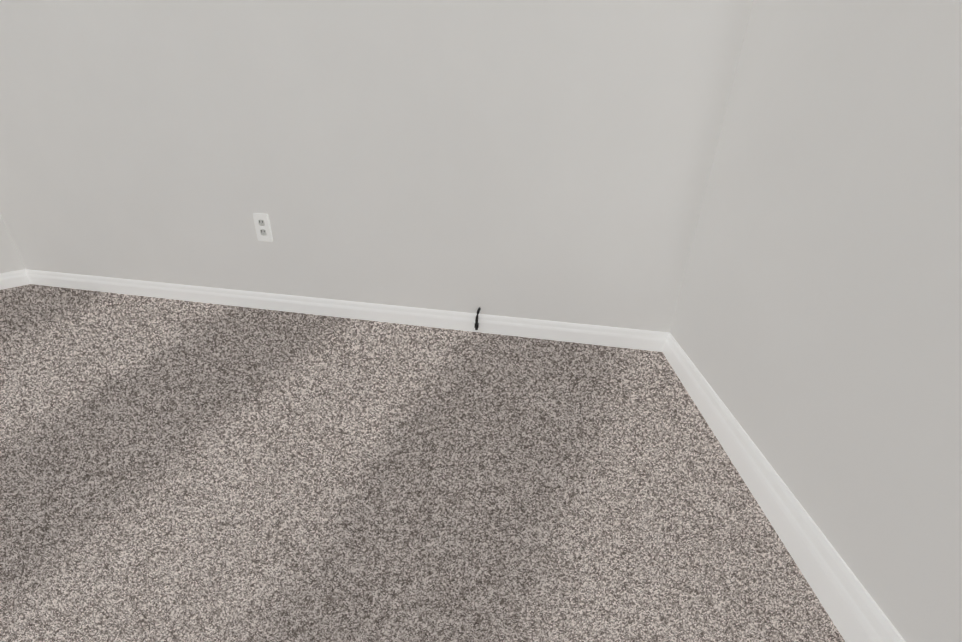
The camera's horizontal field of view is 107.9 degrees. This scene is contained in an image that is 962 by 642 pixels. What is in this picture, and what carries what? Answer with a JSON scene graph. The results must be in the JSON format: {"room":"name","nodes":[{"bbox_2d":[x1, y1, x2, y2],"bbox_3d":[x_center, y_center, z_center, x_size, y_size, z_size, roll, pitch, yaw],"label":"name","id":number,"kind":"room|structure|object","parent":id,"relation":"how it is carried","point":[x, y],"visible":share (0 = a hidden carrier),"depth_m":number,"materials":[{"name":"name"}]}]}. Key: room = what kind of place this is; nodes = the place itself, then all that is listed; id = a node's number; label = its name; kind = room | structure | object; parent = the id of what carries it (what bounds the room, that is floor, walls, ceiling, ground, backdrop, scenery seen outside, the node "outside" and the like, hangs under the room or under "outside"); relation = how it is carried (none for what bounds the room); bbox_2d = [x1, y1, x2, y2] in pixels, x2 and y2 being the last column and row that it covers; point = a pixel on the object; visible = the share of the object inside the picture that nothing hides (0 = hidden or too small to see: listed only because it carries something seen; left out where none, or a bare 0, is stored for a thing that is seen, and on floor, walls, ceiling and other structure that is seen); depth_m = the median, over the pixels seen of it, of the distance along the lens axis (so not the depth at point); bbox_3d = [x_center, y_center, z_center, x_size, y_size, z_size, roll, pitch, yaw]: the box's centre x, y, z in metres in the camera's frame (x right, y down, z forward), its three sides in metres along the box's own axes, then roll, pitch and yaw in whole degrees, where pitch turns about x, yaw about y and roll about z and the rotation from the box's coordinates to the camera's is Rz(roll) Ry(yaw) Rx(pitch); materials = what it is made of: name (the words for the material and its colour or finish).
{"room":"empty carpeted room","nodes":[
{"label":"empty carpeted room","id":0,"kind":"room"},
{"bbox_2d":[0,214,24,272],"bbox_3d":[-2.755,-0.802,0.074,0.140,2.440,3.300,6,22,10],"label":"wall","id":1,"kind":"structure","parent":0,"point":[10,260],"depth_m":1.80,"materials":[{"name":"beige paint"}]},
{"bbox_2d":[0,270,27,289],"bbox_3d":[-2.714,0.301,0.504,0.014,0.076,2.970,6,22,10],"label":"baseboard","id":2,"kind":"structure","parent":1,"relation":"attached to","point":[15,278],"depth_m":1.81,"materials":[{"name":"white wood"}]},
{"bbox_2d":[0,0,752,332],"bbox_3d":[-0.809,-1.202,1.231,3.200,2.440,0.140,6,22,10],"label":"wall","id":3,"kind":"structure","parent":0,"point":[548,160],"depth_m":1.30,"materials":[{"name":"beige paint"}]},
{"bbox_2d":[253,213,272,241],"bbox_3d":[-0.930,-0.398,1.491,0.070,0.114,0.008,6,22,10],"label":"electrical outlet","id":4,"kind":"object","parent":3,"relation":"attached to","point":[262,226],"visible":1,"depth_m":1.49,"materials":[{"name":"white plastic"}]},
{"bbox_2d":[20,269,663,351],"bbox_3d":[-0.860,-0.078,1.599,3.200,0.076,0.014,6,22,10],"label":"baseboard","id":5,"kind":"structure","parent":3,"relation":"attached to","point":[501,325],"depth_m":1.53,"materials":[{"name":"white wood"}]},
{"bbox_2d":[474,307,480,329],"bbox_3d":[-0.014,-0.009,1.434,0.019,0.089,0.036,6,22,10],"label":"cord","id":6,"kind":"object","parent":3,"relation":"attached to","point":[476,326],"visible":0.98,"depth_m":1.43,"materials":[{"name":"black plastic"}]},
{"bbox_2d":[0,284,844,641],"bbox_3d":[-1.156,0.544,0.260,3.480,0.100,3.300,6,22,10],"label":"floor","id":7,"kind":"structure","parent":0,"point":[176,470],"depth_m":0.71,"materials":[{"name":"carpet"}]},
{"bbox_2d":[670,0,961,641],"bbox_3d":[0.519,-0.468,-0.496,0.140,2.440,3.300,6,22,10],"label":"wall","id":8,"kind":"structure","parent":0,"point":[816,330],"depth_m":0.56,"materials":[{"name":"beige paint"}]},
{"bbox_2d":[660,332,904,641],"bbox_3d":[0.409,0.619,-0.040,0.014,0.076,2.970,6,22,10],"label":"baseboard","id":9,"kind":"structure","parent":8,"relation":"attached to","point":[848,603],"depth_m":0.61,"materials":[{"name":"white wood"}]}
]}

